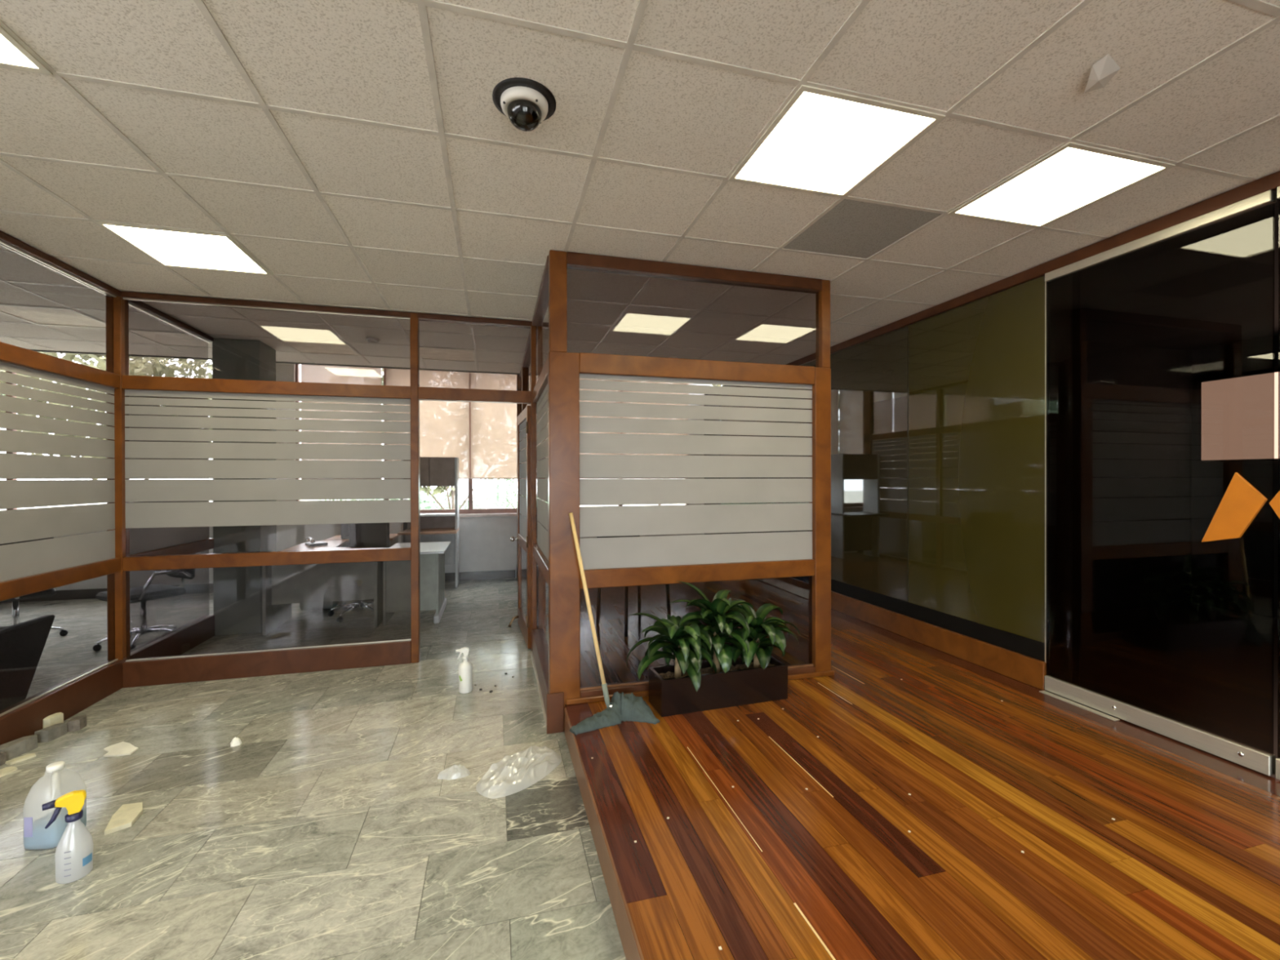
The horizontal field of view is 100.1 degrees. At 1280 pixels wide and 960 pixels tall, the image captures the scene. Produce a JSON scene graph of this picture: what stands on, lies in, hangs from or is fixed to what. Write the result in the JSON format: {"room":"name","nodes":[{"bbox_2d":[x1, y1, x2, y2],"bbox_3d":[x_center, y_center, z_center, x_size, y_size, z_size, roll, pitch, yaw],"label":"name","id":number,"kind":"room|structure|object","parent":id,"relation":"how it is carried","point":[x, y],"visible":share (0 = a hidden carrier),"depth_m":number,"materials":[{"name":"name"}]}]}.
{"room":"office lobby","nodes":[
{"label":"office lobby","id":0,"kind":"room"},
{"bbox_2d":[0,230,214,745],"bbox_3d":[-2.995,0.077,0.966,0.100,2.861,8.630,0,0,-15],"label":"wall","id":1,"kind":"structure","parent":0,"point":[26,568],"depth_m":3.48,"materials":[{"name":"clear glass"}]},
{"bbox_2d":[212,337,276,635],"bbox_3d":[-3.954,0.066,5.384,0.400,2.858,0.400,0,0,-15],"label":"column","id":2,"kind":"structure","parent":0,"point":[237,590],"depth_m":5.20,"materials":[{"name":"grey paint"}]},
{"bbox_2d":[0,577,626,959],"bbox_3d":[-4.609,1.548,1.735,8.800,0.080,10.950,0,0,-15],"label":"floor","id":3,"kind":"structure","parent":0,"point":[385,812],"depth_m":2.47,"materials":[{"name":"tile"}]},
{"bbox_2d":[0,752,6,765],"bbox_3d":[-3.400,1.471,2.776,0.101,0.062,0.141,0,0,-3],"label":"stone offcut","id":4,"kind":"object","parent":3,"relation":"on","point":[2,755],"visible":1,"depth_m":2.83,"materials":[{"name":"grey stone"}]},
{"bbox_2d":[0,766,17,777],"bbox_3d":[-3.261,1.496,2.733,0.071,0.012,0.117,0,0,5],"label":"stone offcut","id":5,"kind":"object","parent":3,"relation":"on","point":[6,771],"visible":1,"depth_m":2.75,"materials":[{"name":"stone"}]},
{"bbox_2d":[0,734,37,760],"bbox_3d":[-3.422,1.465,2.934,0.088,0.073,0.194,0,0,9],"label":"stone offcut","id":6,"kind":"object","parent":3,"relation":"on","point":[22,745],"visible":1,"depth_m":2.93,"materials":[{"name":"grey stone"}]},
{"bbox_2d":[4,753,35,764],"bbox_3d":[-3.318,1.496,2.878,0.046,0.012,0.106,0,0,25],"label":"stone offcut","id":7,"kind":"object","parent":3,"relation":"on","point":[28,756],"visible":1,"depth_m":2.87,"materials":[{"name":"stone"}]},
{"bbox_2d":[0,614,54,711],"bbox_3d":[-4.121,1.203,3.021,0.698,0.600,1.015,0,0,-15],"label":"armchair","id":8,"kind":"object","parent":3,"relation":"on","point":[22,644],"visible":0.82,"depth_m":3.37,"materials":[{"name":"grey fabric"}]},
{"bbox_2d":[0,537,67,635],"bbox_3d":[-5.721,0.990,4.931,0.648,1.020,0.632,0,0,39],"label":"office chair","id":9,"kind":"object","parent":3,"relation":"on","point":[49,593],"visible":0.22,"depth_m":4.91,"materials":[{"name":"silver metal"}]},
{"bbox_2d":[34,722,67,742],"bbox_3d":[-3.421,1.467,3.121,0.069,0.068,0.123,0,0,-1],"label":"stone offcut","id":10,"kind":"object","parent":3,"relation":"on","point":[48,734],"visible":0.97,"depth_m":3.09,"materials":[{"name":"grey stone"}]},
{"bbox_2d":[42,712,63,728],"bbox_3d":[-3.527,1.457,3.223,0.051,0.088,0.094,0,0,5],"label":"stone offcut","id":11,"kind":"object","parent":10,"relation":"on","point":[57,717],"visible":0.73,"depth_m":3.21,"materials":[{"name":"stone"}]},
{"bbox_2d":[23,760,86,848],"bbox_3d":[-2.441,1.345,2.241,0.153,0.315,0.153,0,0,-3],"label":"plastic jug","id":12,"kind":"object","parent":3,"relation":"on","point":[36,836],"visible":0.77,"depth_m":2.18,"materials":[{"name":"clear plastic"}]},
{"bbox_2d":[41,789,93,884],"bbox_3d":[-2.160,1.343,2.027,0.131,0.318,0.100,0,0,-43],"label":"spray bottle","id":13,"kind":"object","parent":3,"relation":"on","point":[73,856],"visible":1,"depth_m":2.01,"materials":[{"name":"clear plastic"}]},
{"bbox_2d":[66,714,86,732],"bbox_3d":[-3.405,1.470,3.247,0.071,0.062,0.097,0,0,-25],"label":"stone offcut","id":14,"kind":"object","parent":3,"relation":"on","point":[76,723],"visible":1,"depth_m":3.22,"materials":[{"name":"grey stone"}]},
{"bbox_2d":[103,741,137,756],"bbox_3d":[-2.883,1.495,2.964,0.209,0.010,0.125,0,0,28],"label":"paper scrap","id":15,"kind":"object","parent":3,"relation":"on","point":[122,748],"visible":1,"depth_m":2.96,"materials":[{"name":"beige paper"}]},
{"bbox_2d":[104,802,142,835],"bbox_3d":[-2.277,1.492,2.380,0.103,0.020,0.211,0,0,-34],"label":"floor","id":16,"kind":"structure","parent":3,"relation":"on","point":[126,815],"depth_m":2.36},
{"bbox_2d":[92,553,195,650],"bbox_3d":[-4.573,0.987,4.942,0.632,1.020,0.648,0,0,25],"label":"office chair","id":17,"kind":"object","parent":3,"relation":"on","point":[142,594],"visible":0.58,"depth_m":4.91,"materials":[{"name":"silver metal"}]},
{"bbox_2d":[230,737,241,746],"bbox_3d":[-2.291,1.477,3.040,0.054,0.045,0.050,0,0,-15],"label":"paper ball","id":18,"kind":"object","parent":3,"relation":"on","point":[236,741],"visible":1,"depth_m":3.03,"materials":[{"name":"white paper"}]},
{"bbox_2d":[262,539,382,635],"bbox_3d":[-3.333,1.117,5.969,1.040,0.750,1.500,0,0,-15],"label":"office desk","id":19,"kind":"object","parent":3,"relation":"on","point":[322,585],"visible":0.71,"depth_m":5.37,"materials":[{"name":"laminate"}]},
{"bbox_2d":[305,536,327,546],"bbox_3d":[-3.681,0.693,6.102,0.222,0.098,0.180,0,0,45],"label":"desk phone","id":20,"kind":"object","parent":19,"relation":"on","point":[312,543],"visible":1,"depth_m":6.04,"materials":[{"name":"black plastic"}]},
{"bbox_2d":[327,522,389,622],"bbox_3d":[-3.105,0.982,5.925,0.632,1.020,0.648,0,0,-7],"label":"office chair","id":21,"kind":"object","parent":3,"relation":"on","point":[361,535],"visible":0.45,"depth_m":6.17,"materials":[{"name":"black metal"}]},
{"bbox_2d":[324,533,399,546],"bbox_3d":[-3.602,1.114,7.000,0.780,0.750,0.571,0,0,-15],"label":"base cabinet","id":22,"kind":"object","parent":3,"relation":"on","point":[393,538],"visible":0.18,"depth_m":6.88,"materials":[{"name":"laminate"}]},
{"bbox_2d":[324,533,399,541],"bbox_3d":[-3.603,0.754,7.004,0.780,0.030,0.560,0,0,-15],"label":"countertop","id":23,"kind":"structure","parent":22,"relation":"on","point":[392,536],"depth_m":6.90,"materials":[{"name":"laminate"}]},
{"bbox_2d":[341,523,349,538],"bbox_3d":[-3.549,0.622,6.915,0.480,0.235,0.500,0,0,-15],"label":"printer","id":24,"kind":"object","parent":23,"relation":"on","point":[344,526],"visible":0.23,"depth_m":6.72,"materials":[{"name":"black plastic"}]},
{"bbox_2d":[382,541,450,625],"bbox_3d":[-2.450,1.115,5.939,0.608,0.750,0.900,0,0,-15],"label":"desk","id":25,"kind":"object","parent":3,"relation":"on","point":[396,574],"visible":0.8,"depth_m":5.63,"materials":[{"name":"grey metal"}]},
{"bbox_2d":[397,457,459,587],"bbox_3d":[-2.886,0.587,7.374,0.730,1.800,0.620,0,0,-15],"label":"hutch","id":26,"kind":"object","parent":3,"relation":"on","point":[433,471],"visible":0.64,"depth_m":7.39,"materials":[{"name":"grey metal"}]},
{"bbox_2d":[397,527,459,535],"bbox_3d":[-2.885,0.702,7.374,0.730,0.030,0.620,0,0,-15],"label":"countertop","id":27,"kind":"structure","parent":26,"relation":"on","point":[423,531],"depth_m":7.17,"materials":[{"name":"laminate"}]},
{"bbox_2d":[455,647,472,693],"bbox_3d":[-1.244,1.340,3.794,0.112,0.311,0.092,0,0,-15],"label":"spray bottle","id":28,"kind":"object","parent":3,"relation":"on","point":[465,668],"visible":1,"depth_m":3.77,"materials":[{"name":"white plastic"}]},
{"bbox_2d":[121,291,537,688],"bbox_3d":[-2.325,0.066,4.291,2.941,2.859,0.100,0,0,-15],"label":"wall","id":29,"kind":"structure","parent":0,"point":[180,668],"depth_m":4.15,"materials":[{"name":"clear glass"}]},
{"bbox_2d":[53,363,709,590],"bbox_3d":[-4.584,-0.236,7.492,11.868,3.450,0.160,0,0,-15],"label":"wall","id":30,"kind":"structure","parent":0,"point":[485,544],"depth_m":7.93,"materials":[{"name":"grey paint"}]},
{"bbox_2d":[5,370,9,510],"bbox_3d":[-8.299,-0.571,6.444,1.150,2.260,0.200,0,0,-15],"label":"window","id":31,"kind":"structure","parent":30,"relation":"attached to","point":[6,371],"depth_m":6.58,"materials":[{"name":"clear glass"}]},
{"bbox_2d":[8,371,17,510],"bbox_3d":[-7.189,-0.574,6.744,1.150,2.260,0.200,0,0,-15],"label":"window","id":32,"kind":"structure","parent":30,"relation":"attached to","point":[9,371],"depth_m":6.60,"materials":[{"name":"clear glass"}]},
{"bbox_2d":[0,569,515,603],"bbox_3d":[-6.038,1.433,7.010,8.600,0.120,0.018,0,0,-15],"label":"baseboard","id":33,"kind":"structure","parent":30,"relation":"attached to","point":[200,588],"depth_m":7.06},
{"bbox_2d":[295,364,386,501],"bbox_3d":[-4.197,-0.582,7.554,1.150,2.260,0.200,0,0,-15],"label":"window","id":34,"kind":"structure","parent":30,"relation":"attached to","point":[297,366],"depth_m":7.42,"materials":[{"name":"clear glass"}]},
{"bbox_2d":[301,364,382,479],"bbox_3d":[-4.159,-0.882,7.491,1.010,1.749,0.050,0,0,-15],"label":"roller blind","id":35,"kind":"object","parent":30,"relation":"attached to","point":[309,373],"visible":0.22,"depth_m":7.49,"materials":[{"name":"beige fabric"}]},
{"bbox_2d":[386,368,469,479],"bbox_3d":[-3.069,-0.885,7.786,1.130,1.749,0.050,0,0,-15],"label":"roller blind","id":36,"kind":"object","parent":30,"relation":"attached to","point":[444,425],"visible":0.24,"depth_m":7.83,"materials":[{"name":"beige fabric"}]},
{"bbox_2d":[386,372,470,516],"bbox_3d":[-3.087,-0.585,7.855,1.150,2.260,0.200,0,0,-15],"label":"window","id":37,"kind":"structure","parent":30,"relation":"attached to","point":[466,512],"depth_m":7.96,"materials":[{"name":"clear glass"}]},
{"bbox_2d":[470,372,516,516],"bbox_3d":[-1.976,-0.588,8.155,1.150,2.260,0.200,0,0,-15],"label":"window","id":38,"kind":"structure","parent":30,"relation":"attached to","point":[473,512],"depth_m":8.02,"materials":[{"name":"clear glass"}]},
{"bbox_2d":[471,372,516,479],"bbox_3d":[-1.959,-0.888,8.087,1.130,1.749,0.050,0,0,-15],"label":"roller blind","id":39,"kind":"object","parent":30,"relation":"attached to","point":[493,424],"visible":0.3,"depth_m":8.02,"materials":[{"name":"beige fabric"}]},
{"bbox_2d":[579,378,621,479],"bbox_3d":[-0.849,-0.891,8.387,1.130,1.749,0.050,0,0,-15],"label":"roller blind","id":40,"kind":"object","parent":30,"relation":"attached to","point":[580,379],"visible":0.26,"depth_m":8.45,"materials":[{"name":"beige fabric"}]},
{"bbox_2d":[622,380,688,479],"bbox_3d":[0.257,-0.894,8.687,1.120,1.749,0.050,0,0,-15],"label":"roller blind","id":41,"kind":"object","parent":30,"relation":"attached to","point":[622,380],"visible":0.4,"depth_m":8.69,"materials":[{"name":"beige fabric"}]},
{"bbox_2d":[516,255,548,725],"bbox_3d":[-1.183,-0.206,5.709,0.112,3.390,5.060,0,0,-15],"label":"wall","id":42,"kind":"structure","parent":0,"point":[540,653],"depth_m":4.11,"materials":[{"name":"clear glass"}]},
{"bbox_2d":[507,405,531,648],"bbox_3d":[-1.124,0.420,5.129,0.221,2.148,0.912,0,0,-18],"label":"door","id":43,"kind":"structure","parent":42,"relation":"in","point":[523,538],"depth_m":5.07,"materials":[{"name":"clear wood"}]},
{"bbox_2d":[0,0,1279,374],"bbox_3d":[-1.237,-1.648,2.639,15.800,0.627,11.350,0,0,-15],"label":"ceiling","id":44,"kind":"structure","parent":0,"point":[362,153],"depth_m":2.23,"materials":[{"name":"tile"}]},
{"bbox_2d":[0,25,53,75],"bbox_3d":[-2.173,-1.369,1.421,0.604,0.036,0.604,0,0,-15],"label":"recessed light","id":45,"kind":"object","parent":44,"relation":"in","point":[13,55],"visible":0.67,"depth_m":1.72,"materials":[{"name":"white plastic"}]},
{"bbox_2d":[0,34,35,66],"bbox_3d":[-2.173,-1.367,1.421,0.560,0.019,0.560,0,0,-15],"label":"diffuser","id":46,"kind":"object","parent":45,"relation":"attached to","point":[11,54],"depth_m":1.72,"materials":[{"name":"white plastic"}]},
{"bbox_2d":[0,304,106,328],"bbox_3d":[-4.896,-1.373,4.475,0.604,0.036,0.604,0,0,-15],"label":"recessed light","id":47,"kind":"object","parent":44,"relation":"in","point":[46,316],"visible":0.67,"depth_m":4.47,"materials":[{"name":"white plastic"}]},
{"bbox_2d":[128,329,212,348],"bbox_3d":[-4.467,-1.377,5.224,0.604,0.036,0.604,0,0,-15],"label":"recessed light","id":48,"kind":"object","parent":44,"relation":"in","point":[162,338],"visible":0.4,"depth_m":5.20,"materials":[{"name":"white plastic"}]},
{"bbox_2d":[94,221,271,275],"bbox_3d":[-2.652,-1.373,3.187,0.604,0.036,0.604,0,0,-15],"label":"recessed light","id":49,"kind":"object","parent":44,"relation":"in","point":[170,247],"visible":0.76,"depth_m":3.15,"materials":[{"name":"white plastic"}]},
{"bbox_2d":[277,338,360,355],"bbox_3d":[-3.289,-1.380,5.542,0.604,0.036,0.604,0,0,-15],"label":"recessed light","id":50,"kind":"object","parent":44,"relation":"in","point":[301,346],"visible":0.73,"depth_m":5.54,"materials":[{"name":"white plastic"}]},
{"bbox_2d":[365,337,379,344],"bbox_3d":[-2.596,-1.343,5.213,0.124,0.050,0.124,0,0,-15],"label":"smoke detector","id":51,"kind":"object","parent":44,"relation":"attached to","point":[371,340],"visible":1,"depth_m":5.18,"materials":[{"name":"white plastic"}]},
{"bbox_2d":[419,346,476,362],"bbox_3d":[-2.112,-1.383,5.861,0.604,0.036,0.604,0,0,-15],"label":"recessed light","id":52,"kind":"object","parent":44,"relation":"in","point":[425,353],"visible":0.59,"depth_m":5.87,"materials":[{"name":"white plastic"}]},
{"bbox_2d":[492,77,555,132],"bbox_3d":[-0.415,-1.316,1.930,0.224,0.097,0.224,0,0,-15],"label":"dome camera","id":53,"kind":"object","parent":44,"relation":"attached to","point":[526,103],"visible":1,"depth_m":1.88,"materials":[{"name":"black paint"}]},
{"bbox_2d":[728,84,945,198],"bbox_3d":[0.771,-1.377,2.218,0.604,0.036,0.604,0,0,-15],"label":"recessed light","id":54,"kind":"object","parent":44,"relation":"in","point":[822,141],"visible":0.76,"depth_m":2.17,"materials":[{"name":"white plastic"}]},
{"bbox_2d":[947,142,1175,228],"bbox_3d":[1.948,-1.380,2.537,0.604,0.036,0.604,0,0,-15],"label":"recessed light","id":55,"kind":"object","parent":44,"relation":"in","point":[1073,177],"visible":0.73,"depth_m":2.49,"materials":[{"name":"white plastic"}]},
{"bbox_2d":[546,249,834,733],"bbox_3d":[0.375,0.064,3.455,1.945,2.859,0.107,0,0,-15],"label":"wall","id":56,"kind":"structure","parent":0,"point":[611,562],"depth_m":3.41,"materials":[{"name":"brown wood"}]},
{"bbox_2d":[564,707,644,959],"bbox_3d":[0.316,1.425,0.380,0.018,0.156,5.760,0,0,-15],"label":"trim","id":57,"kind":"structure","parent":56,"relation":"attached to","point":[630,944],"depth_m":1.99,"materials":[{"name":"brown wood"}]},
{"bbox_2d":[703,275,1046,662],"bbox_3d":[1.867,-0.057,6.179,0.102,2.764,5.746,0,0,-15],"label":"wall","id":58,"kind":"structure","parent":0,"point":[939,422],"depth_m":4.12,"materials":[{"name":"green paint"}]},
{"bbox_2d":[755,577,1046,690],"bbox_3d":[1.816,1.237,6.169,0.032,0.176,5.746,0,0,-15],"label":"baseboard","id":59,"kind":"structure","parent":58,"relation":"attached to","point":[1024,668],"depth_m":4.19,"materials":[{"name":"brown wood"}]},
{"bbox_2d":[708,170,1279,395],"bbox_3d":[2.502,-1.336,3.652,0.050,0.069,10.950,0,0,-15],"label":"trim","id":60,"kind":"structure","parent":58,"relation":"attached to","point":[1272,181],"depth_m":3.20,"materials":[{"name":"brown wood"}]},
{"bbox_2d":[1039,189,1276,775],"bbox_3d":[2.684,0.017,2.892,0.087,2.633,1.021,0,0,-15],"label":"door","id":61,"kind":"structure","parent":58,"relation":"in","point":[1160,344],"depth_m":2.77,"materials":[{"name":"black glass"}]},
{"bbox_2d":[1201,472,1279,542],"bbox_3d":[2.820,0.135,2.417,0.016,0.342,0.450,0,0,-15],"label":"emblem","id":62,"kind":"object","parent":61,"relation":"attached to","point":[1242,502],"visible":1,"depth_m":2.50,"materials":[{"name":"orange plastic"}]},
{"bbox_2d":[1275,186,1279,779],"bbox_3d":[2.973,0.016,1.895,0.050,2.625,1.017,0,0,-15],"label":"door","id":63,"kind":"structure","parent":58,"relation":"in","point":[1277,760],"depth_m":2.38,"materials":[{"name":"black glass"}]},
{"bbox_2d":[537,578,1279,959],"bbox_3d":[1.070,1.439,3.272,2.967,0.208,10.950,0,0,-15],"label":"floor","id":64,"kind":"structure","parent":0,"point":[767,866],"depth_m":2.15,"materials":[{"name":"brown wood"}]},
{"bbox_2d":[568,512,659,734],"bbox_3d":[-0.174,0.766,3.060,0.497,1.146,0.388,0,0,-15],"label":"mop","id":65,"kind":"object","parent":64,"relation":"on","point":[628,707],"visible":1,"depth_m":3.01,"materials":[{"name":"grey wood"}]},
{"bbox_2d":[595,535,671,636],"bbox_3d":[-0.065,0.858,4.910,0.507,0.951,0.516,0,0,-35],"label":"chair","id":66,"kind":"object","parent":64,"relation":"on","point":[626,588],"visible":0.22,"depth_m":4.85,"materials":[{"name":"black plastic"}]},
{"bbox_2d":[648,655,787,716],"bbox_3d":[0.477,1.234,3.261,0.820,0.205,0.230,0,0,-18],"label":"planter box","id":67,"kind":"object","parent":64,"relation":"on","point":[669,695],"visible":0.82,"depth_m":3.16,"materials":[{"name":"brown paint"}]},
{"bbox_2d":[626,613,716,692],"bbox_3d":[0.202,0.991,3.131,0.543,0.384,0.396,0,0,-15],"label":"dracaena plant","id":68,"kind":"object","parent":67,"relation":"on","point":[686,644],"visible":0.98,"depth_m":3.10,"materials":[{"name":"green plant"}]},
{"bbox_2d":[671,581,754,673],"bbox_3d":[0.470,0.905,3.218,0.548,0.554,0.368,0,0,-15],"label":"dracaena plant","id":69,"kind":"object","parent":67,"relation":"on","point":[720,624],"visible":0.8,"depth_m":3.20,"materials":[{"name":"green plant"}]},
{"bbox_2d":[725,599,800,669],"bbox_3d":[0.782,0.975,3.301,0.514,0.417,0.368,0,0,-15],"label":"dracaena plant","id":70,"kind":"object","parent":67,"relation":"on","point":[761,648],"visible":0.84,"depth_m":3.27,"materials":[{"name":"green plant"}]},
{"bbox_2d":[1053,617,1279,780],"bbox_3d":[5.017,1.358,2.087,4.031,0.049,7.000,0,0,-15],"label":"floor","id":71,"kind":"structure","parent":0,"point":[1275,643],"depth_m":3.33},
{"bbox_2d":[1274,334,1278,618],"bbox_3d":[6.802,-0.025,2.619,0.100,2.704,6.700,0,0,-15],"label":"wall","id":72,"kind":"structure","parent":0,"point":[1276,337],"depth_m":5.12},
{"bbox_2d":[1274,365,1278,461],"bbox_3d":[6.175,-0.631,4.623,0.060,0.900,2.140,0,0,-15],"label":"roller blind","id":73,"kind":"object","parent":72,"relation":"attached to","point":[1276,367],"visible":0.02,"depth_m":5.09,"materials":[{"name":"white fabric"}]},
{"label":"outside","id":74,"kind":"structure","parent":0,"visible":0},
{"bbox_2d":[0,493,685,510],"bbox_3d":[-8.954,1.640,33.089,80.000,0.150,51.450,0,0,-15],"label":"ground","id":75,"kind":"structure","parent":74,"point":[473,495],"depth_m":34.67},
{"bbox_2d":[0,351,212,479],"bbox_3d":[-10.362,-1.074,10.702,4.565,5.447,2.986,0,0,-15],"label":"tree","id":76,"kind":"object","parent":75,"relation":"on","point":[139,366],"visible":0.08,"depth_m":10.27,"materials":[{"name":"green plant"}]},
{"bbox_2d":[318,491,516,509],"bbox_3d":[-6.929,0.990,16.278,6.735,1.345,1.316,0,0,-13],"label":"hedge","id":77,"kind":"object","parent":75,"relation":"on","point":[475,504],"visible":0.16,"depth_m":16.47,"materials":[{"name":"green plant"}]},
{"bbox_2d":[381,368,499,509],"bbox_3d":[-4.356,-1.082,12.275,5.890,5.426,1.657,0,0,-15],"label":"tree","id":78,"kind":"object","parent":75,"relation":"on","point":[438,490],"visible":0.02,"depth_m":12.20,"materials":[{"name":"green plant"}]},
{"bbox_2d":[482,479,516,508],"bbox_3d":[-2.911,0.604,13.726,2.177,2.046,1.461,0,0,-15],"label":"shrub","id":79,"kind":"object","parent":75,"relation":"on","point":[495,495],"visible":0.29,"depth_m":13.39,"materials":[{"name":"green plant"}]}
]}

